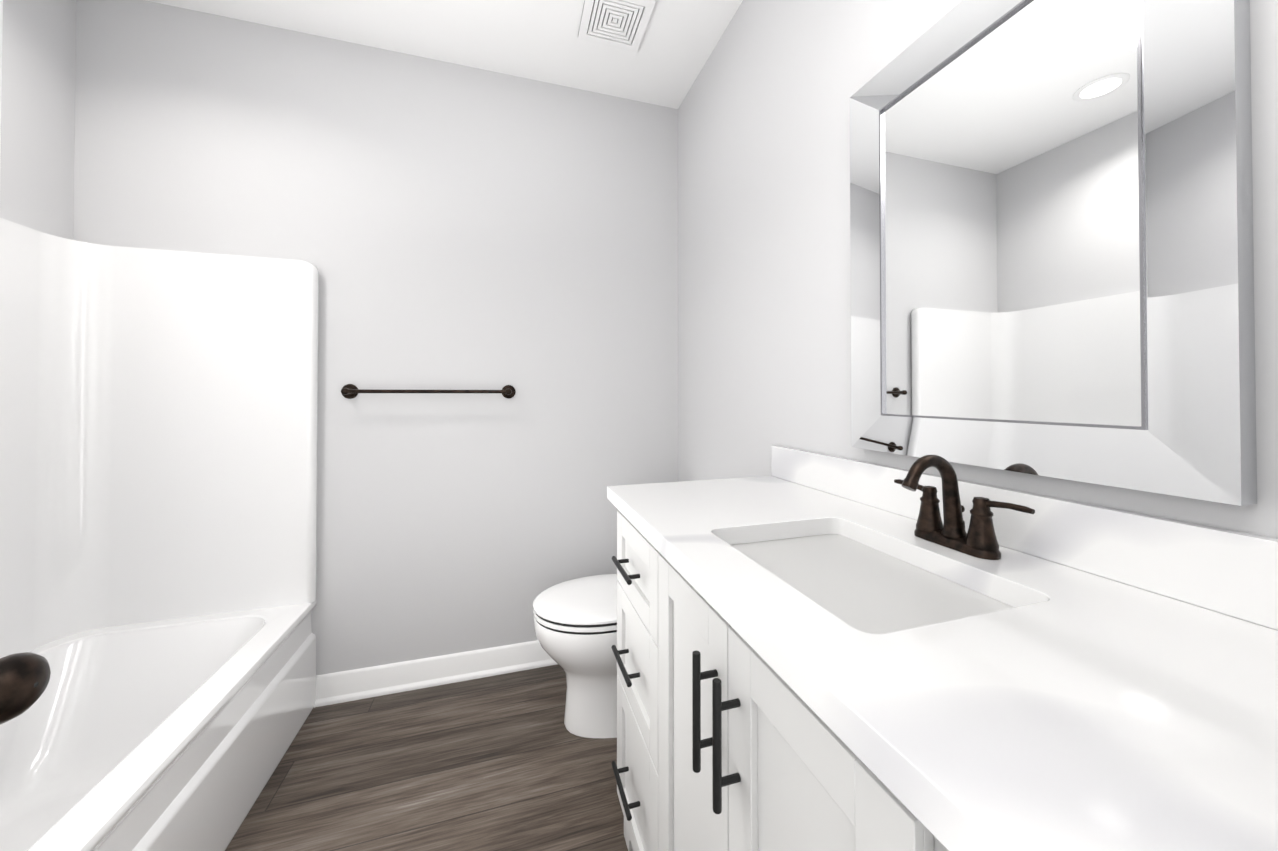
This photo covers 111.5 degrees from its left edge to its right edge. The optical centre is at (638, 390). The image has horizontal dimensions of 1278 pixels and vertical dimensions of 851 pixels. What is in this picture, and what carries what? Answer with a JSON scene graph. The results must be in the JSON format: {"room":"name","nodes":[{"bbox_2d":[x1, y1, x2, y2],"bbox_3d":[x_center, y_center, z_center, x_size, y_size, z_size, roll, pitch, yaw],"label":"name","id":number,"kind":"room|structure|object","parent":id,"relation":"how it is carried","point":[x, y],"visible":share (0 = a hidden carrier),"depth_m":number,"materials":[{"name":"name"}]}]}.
{"room":"bathroom","nodes":[
{"label":"bathroom","id":0,"kind":"room"},
{"bbox_2d":[0,0,76,239],"bbox_3d":[-1.537,-0.111,-0.111,0.120,2.636,3.348,0,-1,-17],"label":"wall","id":1,"kind":"structure","parent":0,"point":[37,155],"depth_m":1.40,"materials":[{"name":"grey paint"}]},
{"bbox_2d":[73,0,677,675],"bbox_3d":[-0.903,-0.090,1.893,2.496,2.636,0.120,0,-1,-17],"label":"wall","id":2,"kind":"structure","parent":0,"point":[439,224],"depth_m":1.83,"materials":[{"name":"grey paint"}]},
{"bbox_2d":[341,384,515,398],"bbox_3d":[-0.859,0.005,1.805,0.670,0.060,0.070,0,-1,-17],"label":"towel rail","id":3,"kind":"object","parent":2,"relation":"attached to","point":[350,391],"visible":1,"depth_m":1.76,"materials":[{"name":"brown metal"}]},
{"bbox_2d":[314,640,556,707],"bbox_3d":[-0.532,1.174,1.916,1.524,0.108,0.026,0,-1,-17],"label":"baseboard","id":4,"kind":"structure","parent":2,"relation":"attached to","point":[358,684],"depth_m":1.81,"materials":[{"name":"white paint"}]},
{"bbox_2d":[225,664,627,850],"bbox_3d":[-0.418,1.261,0.276,2.496,0.100,3.468,0,-1,-17],"label":"floor","id":5,"kind":"structure","parent":0,"point":[507,762],"depth_m":1.37,"materials":[{"name":"brown wood"}]},
{"bbox_2d":[0,218,318,850],"bbox_3d":[-1.390,0.356,0.880,0.736,1.722,1.524,0,-1,-17],"label":"shower","id":6,"kind":"object","parent":5,"relation":"on","point":[158,485],"visible":0.98,"depth_m":1.47,"materials":[{"name":"white plastic"}]},
{"bbox_2d":[533,574,617,737],"bbox_3d":[-0.039,0.821,1.661,0.714,0.807,0.450,0,-1,-17],"label":"toilet","id":7,"kind":"object","parent":5,"relation":"on","point":[575,623],"visible":0.4,"depth_m":1.53,"materials":[{"name":"white ceramic"}]},
{"bbox_2d":[607,497,966,850],"bbox_3d":[0.358,0.754,0.642,0.558,0.919,1.302,0,-1,-17],"label":"bathroom vanity","id":8,"kind":"object","parent":5,"relation":"on","point":[719,748],"depth_m":0.60,"materials":[{"name":"white paint"}]},
{"bbox_2d":[607,476,1277,850],"bbox_3d":[0.363,0.276,0.657,0.544,0.034,1.318,0,-1,-17],"label":"countertop","id":9,"kind":"structure","parent":8,"relation":"on","point":[1081,711],"depth_m":0.38,"materials":[{"name":"white stone"}]},
{"bbox_2d":[731,525,1014,624],"bbox_3d":[0.325,0.352,0.679,0.331,0.142,0.416,0,-1,-17],"label":"sink","id":10,"kind":"object","parent":9,"relation":"in","point":[873,583],"depth_m":0.69,"materials":[{"name":"white ceramic"}]},
{"bbox_2d":[894,455,1034,559],"bbox_3d":[0.489,0.183,0.720,0.130,0.154,0.232,0,-1,-17],"label":"faucet","id":11,"kind":"object","parent":9,"relation":"on","point":[978,539],"visible":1,"depth_m":0.71,"materials":[{"name":"brown metal"}]},
{"bbox_2d":[146,0,742,108],"bbox_3d":[-0.418,-1.475,0.305,2.496,0.100,3.468,0,-1,-17],"label":"ceiling","id":12,"kind":"structure","parent":0,"point":[538,40],"depth_m":1.72,"materials":[{"name":"white paint"}]},
{"bbox_2d":[578,0,655,52],"bbox_3d":[-0.091,-1.403,1.648,0.244,0.014,0.244,0,-1,-17],"label":"ceiling vent","id":13,"kind":"object","parent":12,"relation":"in","point":[620,24],"visible":0.98,"depth_m":1.66,"materials":[{"name":"white plastic"}]},
{"bbox_2d":[678,0,1277,538],"bbox_3d":[0.737,-0.104,0.578,0.120,2.636,3.348,0,-1,-17],"label":"wall","id":14,"kind":"structure","parent":0,"point":[764,308],"depth_m":1.29,"materials":[{"name":"grey paint"}]},
{"bbox_2d":[771,445,1277,628],"bbox_3d":[0.614,0.213,0.734,0.019,0.095,1.318,0,-1,-17],"label":"backsplash","id":15,"kind":"structure","parent":14,"relation":"attached to","point":[1228,571],"depth_m":0.60,"materials":[{"name":"white stone"}]},
{"bbox_2d":[850,0,1256,505],"bbox_3d":[0.600,-0.284,0.764,0.032,0.830,0.570,0,-1,-17],"label":"mirror","id":16,"kind":"object","parent":14,"relation":"attached to","point":[1051,238],"visible":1,"depth_m":0.65,"materials":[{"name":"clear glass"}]}
]}

